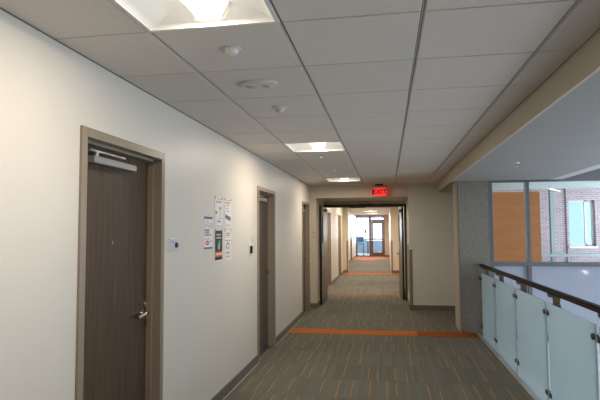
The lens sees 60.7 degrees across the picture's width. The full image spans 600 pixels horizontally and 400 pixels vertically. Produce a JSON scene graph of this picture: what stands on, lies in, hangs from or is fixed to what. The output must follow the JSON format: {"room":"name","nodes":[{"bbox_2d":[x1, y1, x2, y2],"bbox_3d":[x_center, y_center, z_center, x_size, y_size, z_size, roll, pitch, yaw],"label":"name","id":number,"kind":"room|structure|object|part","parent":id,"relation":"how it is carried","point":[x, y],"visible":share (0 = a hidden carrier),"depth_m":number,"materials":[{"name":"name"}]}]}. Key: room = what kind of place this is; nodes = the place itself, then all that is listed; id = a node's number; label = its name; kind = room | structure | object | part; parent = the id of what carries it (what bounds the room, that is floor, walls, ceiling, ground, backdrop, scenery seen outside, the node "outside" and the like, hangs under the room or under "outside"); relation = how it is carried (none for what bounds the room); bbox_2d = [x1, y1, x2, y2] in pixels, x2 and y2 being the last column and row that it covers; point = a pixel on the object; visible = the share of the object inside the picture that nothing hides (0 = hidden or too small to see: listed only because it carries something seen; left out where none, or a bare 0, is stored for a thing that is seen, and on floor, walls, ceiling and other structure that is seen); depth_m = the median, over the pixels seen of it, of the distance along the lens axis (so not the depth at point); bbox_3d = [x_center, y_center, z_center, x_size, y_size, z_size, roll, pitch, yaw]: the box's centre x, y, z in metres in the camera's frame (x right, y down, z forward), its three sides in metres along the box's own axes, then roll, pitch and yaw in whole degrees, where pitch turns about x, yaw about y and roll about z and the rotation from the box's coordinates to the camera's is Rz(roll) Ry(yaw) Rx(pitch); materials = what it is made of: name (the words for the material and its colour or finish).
{"room":"office building corridor","nodes":[
{"label":"office building corridor","id":0,"kind":"room"},
{"bbox_2d":[0,9,310,399],"bbox_3d":[-1.285,0.442,2.199,0.200,2.525,16.950,-1,-3,10],"label":"wall","id":1,"kind":"structure","parent":0,"point":[48,90],"depth_m":2.89,"materials":[{"name":"beige paint"}]},
{"bbox_2d":[75,125,164,399],"bbox_3d":[-1.130,0.700,3.062,0.219,2.110,0.990,-1,-3,10],"label":"door","id":2,"kind":"structure","parent":1,"relation":"in","point":[120,315],"depth_m":3.14,"materials":[{"name":"brown wood"}]},
{"bbox_3d":[-1.121,-0.253,2.979,0.024,0.034,0.380,-1,-3,10],"label":"closer arm","id":3,"kind":"part","parent":2,"relation":"part of","materials":[{"name":"silver metal"}]},
{"bbox_3d":[-1.038,0.753,3.361,0.066,0.068,0.162,-1,-3,10],"label":"handle","id":4,"kind":"part","parent":2,"relation":"part of","materials":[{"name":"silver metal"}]},
{"bbox_2d":[0,7,309,185],"bbox_3d":[-1.196,-0.774,2.205,0.012,0.006,16.850,-1,-3,10],"label":"trim","id":5,"kind":"structure","parent":1,"relation":"attached to","point":[4,10],"depth_m":2.86,"materials":[{"name":"grey"}]},
{"bbox_2d":[168,238,178,250],"bbox_3d":[-0.913,0.322,3.718,0.031,0.092,0.150,-1,-3,10],"label":"thermostat","id":6,"kind":"object","parent":1,"relation":"attached to","point":[173,244],"visible":1,"depth_m":3.70,"materials":[{"name":"white plastic"}]},
{"bbox_2d":[204,216,212,248],"bbox_3d":[-0.799,0.285,4.473,0.004,0.284,0.210,-1,-3,10],"label":"notice","id":7,"kind":"object","parent":1,"relation":"attached to","point":[208,221],"visible":1,"depth_m":4.47,"materials":[{"name":"white paper"}]},
{"bbox_2d":[214,229,222,261],"bbox_3d":[-0.752,0.416,4.737,0.004,0.294,0.220,-1,-3,10],"label":"notice","id":8,"kind":"object","parent":1,"relation":"attached to","point":[218,232],"visible":1,"depth_m":4.73,"materials":[{"name":"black paper"}]},
{"bbox_2d":[215,196,222,226],"bbox_3d":[-0.754,0.111,4.755,0.004,0.284,0.220,-1,-3,10],"label":"notice","id":9,"kind":"object","parent":1,"relation":"attached to","point":[218,200],"visible":1,"depth_m":4.75,"materials":[{"name":"white paper"}]},
{"bbox_2d":[224,229,230,260],"bbox_3d":[-0.706,0.437,5.012,0.004,0.304,0.220,-1,-3,10],"label":"notice","id":10,"kind":"object","parent":1,"relation":"attached to","point":[227,233],"visible":1,"depth_m":5.00,"materials":[{"name":"white paper"}]},
{"bbox_2d":[224,198,230,227],"bbox_3d":[-0.707,0.128,5.030,0.004,0.284,0.220,-1,-3,10],"label":"notice","id":11,"kind":"object","parent":1,"relation":"attached to","point":[227,202],"visible":1,"depth_m":5.01,"materials":[{"name":"white paper"}]},
{"bbox_2d":[249,244,252,254],"bbox_3d":[-0.555,0.564,5.822,0.028,0.125,0.100,-1,-3,10],"label":"card reader","id":12,"kind":"object","parent":1,"relation":"attached to","point":[250,245],"visible":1,"depth_m":5.79,"materials":[{"name":"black plastic"}]},
{"bbox_2d":[211,304,311,399],"bbox_3d":[-1.174,1.647,2.058,0.026,0.100,16.850,-1,-3,10],"label":"baseboard","id":13,"kind":"structure","parent":1,"relation":"attached to","point":[235,381],"depth_m":5.52,"materials":[{"name":"rubber"}]},
{"bbox_2d":[257,186,275,362],"bbox_3d":[-0.525,0.910,6.620,0.219,2.110,0.960,-1,-3,10],"label":"door","id":14,"kind":"structure","parent":1,"relation":"in","point":[266,253],"depth_m":6.93,"materials":[{"name":"brown wood"}]},
{"bbox_3d":[-0.512,1.813,6.564,0.002,0.240,0.800,-1,-3,10],"label":"kick plate","id":15,"kind":"part","parent":14,"relation":"part of","materials":[{"name":"grey"}]},
{"bbox_2d":[302,201,309,315],"bbox_3d":[0.018,1.099,9.818,0.219,2.110,0.860,-1,-3,10],"label":"door","id":16,"kind":"structure","parent":1,"relation":"in","point":[305,206],"depth_m":10.15,"materials":[{"name":"brown wood"}]},
{"bbox_2d":[0,0,599,185],"bbox_3d":[0.049,-0.794,2.047,2.508,0.008,16.746,-1,-3,10],"label":"ceiling","id":17,"kind":"structure","parent":0,"point":[357,55],"depth_m":2.88,"materials":[{"name":"tile"}]},
{"bbox_2d":[110,0,279,32],"bbox_3d":[-0.440,-0.842,1.993,0.610,0.108,0.610,-1,-3,10],"label":"ceiling light","id":18,"kind":"object","parent":17,"relation":"attached to","point":[152,15],"visible":0.94,"depth_m":2.23,"materials":[{"name":"beige"}]},
{"bbox_2d":[181,0,226,17],"bbox_3d":[-0.440,-0.844,1.993,0.170,0.063,0.490,-1,-3,10],"label":"diffuser","id":19,"kind":"object","parent":18,"relation":"attached to","point":[198,8],"depth_m":2.17,"materials":[{"name":"white plastic"}]},
{"bbox_3d":[-0.395,-0.817,2.260,0.574,0.085,0.030,-1,-3,10],"label":"plate","id":20,"kind":"part","parent":18,"relation":"part of","materials":[{"name":"white"}]},
{"bbox_2d":[223,45,240,55],"bbox_3d":[-0.340,-0.741,2.560,0.092,0.032,0.092,-1,-3,10],"label":"dome","id":21,"kind":"object","parent":17,"relation":"attached to","point":[231,50],"visible":1,"depth_m":2.54,"materials":[{"name":"grey plastic"}]},
{"bbox_2d":[239,80,277,89],"bbox_3d":[-0.258,-0.707,3.164,0.250,0.029,0.155,-1,-3,10],"label":"recessed light","id":22,"kind":"object","parent":17,"relation":"in","point":[249,84],"visible":1,"depth_m":3.12,"materials":[{"name":"grey plastic"}]},
{"bbox_2d":[272,106,286,112],"bbox_3d":[-0.152,-0.663,3.784,0.112,0.043,0.112,-1,-3,10],"label":"smoke detector","id":23,"kind":"object","parent":17,"relation":"attached to","point":[279,109],"visible":1,"depth_m":3.75,"materials":[{"name":"grey plastic"}]},
{"bbox_2d":[283,141,345,151],"bbox_3d":[0.172,-0.629,5.595,0.610,0.108,0.610,-1,-3,10],"label":"ceiling light","id":24,"kind":"object","parent":17,"relation":"attached to","point":[334,145],"visible":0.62,"depth_m":5.83,"materials":[{"name":"beige plastic"}]},
{"bbox_2d":[309,142,325,148],"bbox_3d":[0.172,-0.632,5.595,0.170,0.063,0.490,-1,-3,10],"label":"diffuser","id":25,"kind":"object","parent":24,"relation":"attached to","point":[311,145],"depth_m":5.72,"materials":[{"name":"white plastic"}]},
{"bbox_3d":[0.218,-0.605,5.862,0.574,0.085,0.030,-1,-3,10],"label":"plate","id":26,"kind":"part","parent":24,"relation":"part of","materials":[{"name":"white plastic"}]},
{"bbox_2d":[325,177,360,181],"bbox_3d":[0.784,-0.417,9.197,0.610,0.108,0.610,-1,-3,10],"label":"ceiling light","id":27,"kind":"object","parent":17,"relation":"attached to","point":[358,178],"visible":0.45,"depth_m":9.45,"materials":[{"name":"beige plastic"}]},
{"bbox_3d":[0.830,-0.393,9.464,0.574,0.085,0.030,-1,-3,10],"label":"plate","id":28,"kind":"part","parent":27,"relation":"part of","materials":[{"name":"white plastic"}]},
{"bbox_2d":[152,0,599,182],"bbox_3d":[0.049,-0.808,2.048,2.520,0.020,16.746,-1,-3,10],"label":"grid","id":29,"kind":"object","parent":17,"relation":"attached to","point":[270,0],"visible":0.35,"depth_m":2.93,"materials":[{"name":"grey metal"}]},
{"bbox_2d":[372,184,386,195],"bbox_3d":[1.568,-0.201,10.109,0.300,0.230,0.070,-1,-3,10],"label":"exit sign","id":30,"kind":"object","parent":17,"relation":"hanging from","point":[378,189],"visible":1,"depth_m":10.09,"materials":[{"name":"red plastic"}]},
{"bbox_2d":[310,186,323,302],"bbox_3d":[0.298,0.969,11.155,0.320,2.525,1.470,-1,-3,10],"label":"wall","id":31,"kind":"structure","parent":0,"point":[315,203],"depth_m":10.45,"materials":[{"name":"beige paint"}]},
{"bbox_2d":[327,208,343,280],"bbox_3d":[0.912,1.225,15.481,0.200,2.525,7.280,-1,-3,10],"label":"wall","id":32,"kind":"structure","parent":0,"point":[334,211],"depth_m":16.14,"materials":[{"name":"beige paint"}]},
{"bbox_2d":[327,211,331,285],"bbox_3d":[0.711,1.360,14.252,0.219,2.110,0.950,-1,-3,10],"label":"door","id":33,"kind":"structure","parent":32,"relation":"in","point":[329,273],"depth_m":14.64,"materials":[{"name":"brown wood"}]},
{"bbox_2d":[338,214,340,275],"bbox_3d":[1.246,1.546,17.402,0.219,2.110,0.950,-1,-3,10],"label":"door","id":34,"kind":"structure","parent":32,"relation":"in","point":[339,215],"depth_m":17.78,"materials":[{"name":"brown wood"}]},
{"bbox_2d":[332,255,398,283],"bbox_3d":[2.890,2.765,21.099,2.280,0.100,19.180,-1,-3,10],"label":"baseboard","id":35,"kind":"structure","parent":32,"relation":"attached to","point":[343,271],"depth_m":18.67,"materials":[{"name":"rubber"}]},
{"bbox_2d":[348,212,355,259],"bbox_3d":[2.307,1.798,25.183,0.200,2.525,11.450,-1,-3,10],"label":"wall","id":36,"kind":"structure","parent":0,"point":[351,216],"depth_m":28.36,"materials":[{"name":"beige paint"}]},
{"bbox_2d":[350,220,351,259],"bbox_3d":[2.551,2.088,26.572,0.219,2.110,1.000,-1,-3,10],"label":"door","id":37,"kind":"structure","parent":36,"relation":"in","point":[350,220],"depth_m":26.96,"materials":[{"name":"beige metal"}]},
{"bbox_2d":[316,184,407,204],"bbox_3d":[1.361,-0.121,11.039,1.850,0.375,1.470,-1,-3,10],"label":"wall header","id":38,"kind":"structure","parent":0,"point":[395,193],"depth_m":10.40,"materials":[{"name":"beige paint"}]},
{"bbox_2d":[319,204,407,304],"bbox_3d":[1.441,1.173,11.621,2.478,2.160,0.971,1,-4,-18],"label":"door","id":39,"kind":"structure","parent":38,"relation":"in","point":[402,231],"depth_m":11.50,"materials":[{"name":"brown metal"}]},
{"bbox_3d":[0.466,0.608,11.031,0.057,0.660,0.130,-1,-3,10],"label":"vision frame","id":40,"kind":"part","parent":39,"relation":"part of","materials":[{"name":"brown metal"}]},
{"bbox_3d":[0.518,1.188,11.268,0.045,2.080,0.870,-1,-3,10],"label":"panel","id":41,"kind":"part","parent":39,"relation":"part of","materials":[{"name":"brown wood"}]},
{"bbox_3d":[2.377,1.220,12.000,0.045,2.080,0.870,-1,-3,6],"label":"panel","id":42,"kind":"part","parent":39,"relation":"part of","materials":[{"name":"brown wood"}]},
{"bbox_2d":[348,208,389,214],"bbox_3d":[2.836,0.341,21.252,2.388,0.007,19.172,-1,-3,10],"label":"ceiling","id":43,"kind":"structure","parent":0,"point":[353,211],"depth_m":24.94,"materials":[{"name":"tile"}]},
{"bbox_2d":[357,217,381,252],"bbox_3d":[4.628,2.127,33.187,5.600,2.800,4.880,-1,-3,10],"label":"wall","id":44,"kind":"structure","parent":0,"point":[377,245],"depth_m":35.39,"materials":[{"name":"blue"}]},
{"bbox_2d":[364,217,383,238],"bbox_3d":[5.015,1.962,35.488,5.260,1.500,0.080,-1,-3,10],"label":"window","id":45,"kind":"structure","parent":44,"relation":"in","point":[371,217],"depth_m":35.42,"materials":[{"name":"white glass"}]},
{"bbox_2d":[343,207,398,271],"bbox_3d":[2.559,1.433,19.116,2.530,2.525,0.450,-1,-3,10],"label":"wall","id":46,"kind":"structure","parent":0,"point":[394,210],"depth_m":18.79,"materials":[{"name":"beige paint"}]},
{"bbox_2d":[346,241,347,269],"bbox_3d":[1.760,2.055,19.012,0.059,1.080,0.059,-1,-3,10],"label":"guard","id":47,"kind":"object","parent":46,"relation":"attached to","point":[346,241],"visible":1,"depth_m":18.99,"materials":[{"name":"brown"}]},
{"bbox_2d":[391,241,392,269],"bbox_3d":[3.368,2.029,18.741,0.059,1.080,0.059,-1,-3,10],"label":"guard","id":48,"kind":"object","parent":46,"relation":"attached to","point":[391,241],"visible":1,"depth_m":18.71,"materials":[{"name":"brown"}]},
{"bbox_2d":[356,215,388,254],"bbox_3d":[4.334,2.117,30.697,2.350,2.525,0.120,-1,-3,10],"label":"wall","id":49,"kind":"structure","parent":0,"point":[386,217],"depth_m":30.51,"materials":[{"name":"beige paint"}]},
{"bbox_2d":[356,216,384,256],"bbox_3d":[4.215,2.171,30.706,1.710,2.420,0.136,-1,-3,10],"label":"window","id":50,"kind":"structure","parent":49,"relation":"in","point":[371,222],"depth_m":30.65,"materials":[{"name":"brown wood"}]},
{"bbox_3d":[4.642,2.322,30.635,0.740,2.085,0.045,-1,-3,10],"label":"panel","id":51,"kind":"part","parent":50,"relation":"part of","materials":[{"name":"brown wood"}]},
{"bbox_2d":[225,253,532,399],"bbox_3d":[2.110,2.604,14.576,4.020,0.350,42.700,-1,-3,10],"label":"floor","id":52,"kind":"structure","parent":0,"point":[302,366],"depth_m":6.28,"materials":[{"name":"grey carpet"}]},
{"bbox_2d":[289,328,416,335],"bbox_3d":[0.814,2.034,7.891,1.930,0.003,0.360,-1,-3,10],"label":"carpet strip","id":53,"kind":"object","parent":52,"relation":"on","point":[294,330],"visible":1,"depth_m":7.87,"materials":[{"name":"orange carpet"}]},
{"bbox_2d":[357,237,363,254],"bbox_3d":[3.866,2.940,32.801,0.480,1.141,0.440,0,-3,2],"label":"high chair","id":54,"kind":"object","parent":52,"relation":"on","point":[359,239],"visible":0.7,"depth_m":32.98,"materials":[{"name":"blue"}]},
{"bbox_3d":[3.870,2.552,33.019,0.480,0.340,0.050,0,-3,2],"label":"backrest","id":55,"kind":"part","parent":54,"relation":"part of","materials":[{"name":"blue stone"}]},
{"bbox_2d":[333,293,399,294],"bbox_3d":[1.677,2.306,12.524,1.760,0.003,0.120,-1,-3,10],"label":"carpet strip","id":56,"kind":"object","parent":52,"relation":"on","point":[333,293],"visible":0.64,"depth_m":12.46,"materials":[{"name":"orange carpet"}]},
{"bbox_2d":[353,256,388,259],"bbox_3d":[4.013,3.260,28.657,1.940,0.003,3.730,-1,-3,10],"label":"carpet strip","id":57,"kind":"object","parent":52,"relation":"on","point":[356,257],"visible":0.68,"depth_m":28.42,"materials":[{"name":"orange carpet"}]},
{"bbox_2d":[344,273,398,273],"bbox_3d":[2.580,2.661,18.522,1.990,0.003,0.530,-1,-3,10],"label":"carpet strip","id":58,"kind":"object","parent":52,"relation":"on","point":[344,273],"visible":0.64,"depth_m":18.53,"materials":[{"name":"orange carpet"}]},
{"bbox_2d":[367,240,381,253],"bbox_3d":[5.004,3.096,33.513,1.200,0.900,0.700,-1,-3,10],"label":"table","id":59,"kind":"object","parent":52,"relation":"on","point":[367,240],"visible":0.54,"depth_m":33.29,"materials":[{"name":"blue"}]},
{"bbox_2d":[416,331,479,337],"bbox_3d":[2.199,2.011,7.657,0.880,0.003,0.360,-1,-3,10],"label":"carpet strip","id":60,"kind":"object","parent":52,"relation":"on","point":[419,333],"visible":1,"depth_m":7.65,"materials":[{"name":"orange carpet"}]},
{"bbox_2d":[457,181,489,332],"bbox_3d":[2.707,0.879,8.089,0.445,2.310,0.570,-1,-3,10],"label":"column","id":61,"kind":"structure","parent":52,"relation":"on","point":[473,219],"depth_m":7.82,"materials":[{"name":"concrete"}]},
{"bbox_2d":[452,182,460,331],"bbox_3d":[2.487,0.882,8.142,0.007,2.307,0.540,-1,-3,10],"label":"wall","id":62,"kind":"structure","parent":61,"relation":"attached to","point":[454,186],"depth_m":8.10,"materials":[{"name":"paint"}]},
{"bbox_2d":[476,333,539,399],"bbox_3d":[1.772,1.827,2.116,0.130,0.312,11.370,-1,-3,10],"label":"trim","id":63,"kind":"structure","parent":52,"relation":"attached to","point":[514,374],"depth_m":5.64,"materials":[{"name":"silver metal"}]},
{"bbox_2d":[479,264,599,399],"bbox_3d":[1.856,1.308,2.259,0.130,1.326,11.138,-1,-3,10],"label":"glass railing","id":64,"kind":"object","parent":63,"relation":"attached to","point":[573,339],"visible":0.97,"depth_m":4.68,"materials":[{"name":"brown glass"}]},
{"bbox_3d":[2.647,1.562,7.185,0.012,0.998,0.922,-1,-3,10],"label":"glass panel","id":65,"kind":"part","parent":64,"relation":"part of","materials":[{"name":"clear glass"}]},
{"bbox_3d":[2.472,1.501,6.152,0.012,0.998,1.042,-1,-3,10],"label":"glass panel","id":66,"kind":"part","parent":64,"relation":"part of","materials":[{"name":"clear glass"}]},
{"bbox_3d":[2.286,1.437,5.059,0.012,0.998,1.042,-1,-3,10],"label":"glass panel","id":67,"kind":"part","parent":64,"relation":"part of","materials":[{"name":"clear glass"}]},
{"bbox_3d":[1.821,0.668,2.308,0.052,0.043,11.090,-1,-3,10],"label":"handrail","id":68,"kind":"part","parent":64,"relation":"part of","materials":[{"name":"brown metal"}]},
{"bbox_3d":[2.100,1.372,3.967,0.012,0.998,1.042,-1,-3,10],"label":"glass panel","id":69,"kind":"part","parent":64,"relation":"part of","materials":[{"name":"clear glass"}]},
{"bbox_2d":[389,209,390,264],"bbox_3d":[4.436,1.764,24.823,0.180,2.525,11.450,-1,-3,10],"label":"wall","id":70,"kind":"structure","parent":0,"point":[389,209],"depth_m":20.91,"materials":[{"name":"beige paint"}]},
{"bbox_2d":[406,183,454,305],"bbox_3d":[2.866,0.928,10.721,1.190,2.525,1.470,-1,-3,10],"label":"wall","id":71,"kind":"structure","parent":0,"point":[429,212],"depth_m":10.03,"materials":[{"name":"beige paint"}]},
{"bbox_2d":[311,296,454,310],"bbox_3d":[1.860,2.150,10.743,3.100,0.100,1.342,-1,-3,10],"label":"baseboard","id":72,"kind":"structure","parent":71,"relation":"attached to","point":[313,305],"depth_m":9.96,"materials":[{"name":"rubber"}]},
{"bbox_2d":[407,244,409,292],"bbox_3d":[2.261,1.413,10.694,0.010,0.960,0.730,-1,-3,10],"label":"guard","id":73,"kind":"object","parent":71,"relation":"attached to","point":[407,244],"visible":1,"depth_m":10.54,"materials":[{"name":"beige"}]},
{"bbox_2d":[409,250,412,304],"bbox_3d":[2.190,1.517,10.080,0.059,1.080,0.059,-1,-3,10],"label":"guard","id":74,"kind":"object","parent":71,"relation":"attached to","point":[410,251],"visible":1,"depth_m":10.05,"materials":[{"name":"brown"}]},
{"bbox_2d":[438,70,599,191],"bbox_3d":[2.007,-0.835,1.664,1.430,0.350,16.850,-1,-3,10],"label":"ceiling","id":75,"kind":"structure","parent":0,"point":[564,139],"depth_m":4.63,"materials":[{"name":"paint"}]},
{"bbox_2d":[437,29,599,191],"bbox_3d":[1.293,-0.741,1.780,0.020,0.185,16.850,-1,-3,10],"label":"fascia","id":76,"kind":"object","parent":75,"relation":"attached to","point":[584,63],"visible":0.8,"depth_m":3.25,"materials":[{"name":"paint"}]},
{"bbox_2d":[492,188,567,261],"bbox_3d":[6.048,0.923,15.352,3.540,3.050,0.250,-1,-3,10],"label":"brick wall","id":77,"kind":"structure","parent":0,"point":[559,196],"depth_m":15.01,"materials":[{"name":"white brick"}]},
{"bbox_2d":[492,181,599,183],"bbox_3d":[7.085,-0.670,9.514,7.580,0.280,4.180,-1,-3,10],"label":"ceiling","id":78,"kind":"structure","parent":0,"point":[571,181],"depth_m":11.60,"materials":[{"name":"white paint"}]},
{"bbox_2d":[492,182,599,189],"bbox_3d":[7.426,-0.552,11.522,7.580,0.520,0.100,-1,-3,10],"label":"trim","id":79,"kind":"structure","parent":78,"relation":"attached to","point":[581,184],"depth_m":11.76,"materials":[{"name":"white paint"}]},
{"bbox_2d":[501,168,599,180],"bbox_3d":[5.677,-1.974,7.585,5.670,3.290,0.200,-1,-3,10],"label":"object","id":80,"kind":"structure","parent":0,"point":[594,174],"depth_m":7.62,"materials":[{"name":"grey"}]},
{"bbox_2d":[517,341,599,399],"bbox_3d":[5.689,3.918,7.195,5.505,3.700,0.080,-1,-3,10],"label":"wall","id":81,"kind":"structure","parent":0,"point":[598,348],"depth_m":7.48,"materials":[{"name":"white paint"}]},
{"bbox_2d":[488,179,599,342],"bbox_3d":[5.615,2.716,7.278,5.500,6.110,0.120,-1,-3,10],"label":"window","id":82,"kind":"structure","parent":81,"relation":"in","point":[581,280],"depth_m":7.67,"materials":[{"name":"grey"}]},
{"bbox_3d":[5.640,1.468,7.348,5.435,1.010,0.020,-1,-3,10],"label":"frosted pane","id":83,"kind":"part","parent":82,"relation":"part of","materials":[{"name":"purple glass"}]},
{"bbox_2d":[550,164,599,179],"bbox_3d":[2.608,-2.277,0.555,0.170,3.090,14.700,-1,-3,10],"label":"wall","id":84,"kind":"structure","parent":0,"point":[595,167],"depth_m":6.77,"materials":[{"name":"white paint"}]},
{"bbox_2d":[565,188,599,261],"bbox_3d":[9.780,0.862,14.696,4.040,3.050,0.300,-1,-3,10],"label":"brick wall","id":85,"kind":"structure","parent":0,"point":[571,194],"depth_m":14.82,"materials":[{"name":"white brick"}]},
{"bbox_2d":[568,200,597,247],"bbox_3d":[8.184,0.703,14.896,0.770,1.390,0.260,-1,-3,10],"label":"window","id":86,"kind":"structure","parent":85,"relation":"in","point":[586,245],"depth_m":14.92,"materials":[{"name":"white plastic"}]},
{"bbox_3d":[8.181,1.365,14.816,0.770,0.060,0.180,-1,-3,10],"label":"sill","id":87,"kind":"part","parent":86,"relation":"part of","materials":[{"name":"white plastic"}]},
{"bbox_3d":[7.489,2.415,11.971,7.700,0.350,9.650,-1,-3,10],"label":"floor","id":88,"kind":"structure","parent":0,"visible":0},
{"bbox_2d":[492,191,541,261],"bbox_3d":[4.499,1.023,11.428,1.630,2.400,0.122,-1,-3,10],"label":"wall panel","id":89,"kind":"object","parent":88,"relation":"on","point":[508,207],"visible":0.43,"depth_m":11.35,"materials":[{"name":"orange wood"}]},
{"bbox_2d":[548,189,555,261],"bbox_3d":[7.184,0.885,14.577,0.240,3.020,0.240,-1,-3,10],"label":"steel post","id":90,"kind":"object","parent":88,"relation":"on","point":[550,192],"visible":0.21,"depth_m":14.54,"materials":[{"name":"grey metal"}]},
{"bbox_2d":[542,254,599,261],"bbox_3d":[8.674,1.910,13.933,6.000,0.880,0.150,-1,-3,10],"label":"rail","id":91,"kind":"object","parent":88,"relation":"on","point":[543,255],"visible":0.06,"depth_m":14.09,"materials":[{"name":"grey metal"}]}
]}

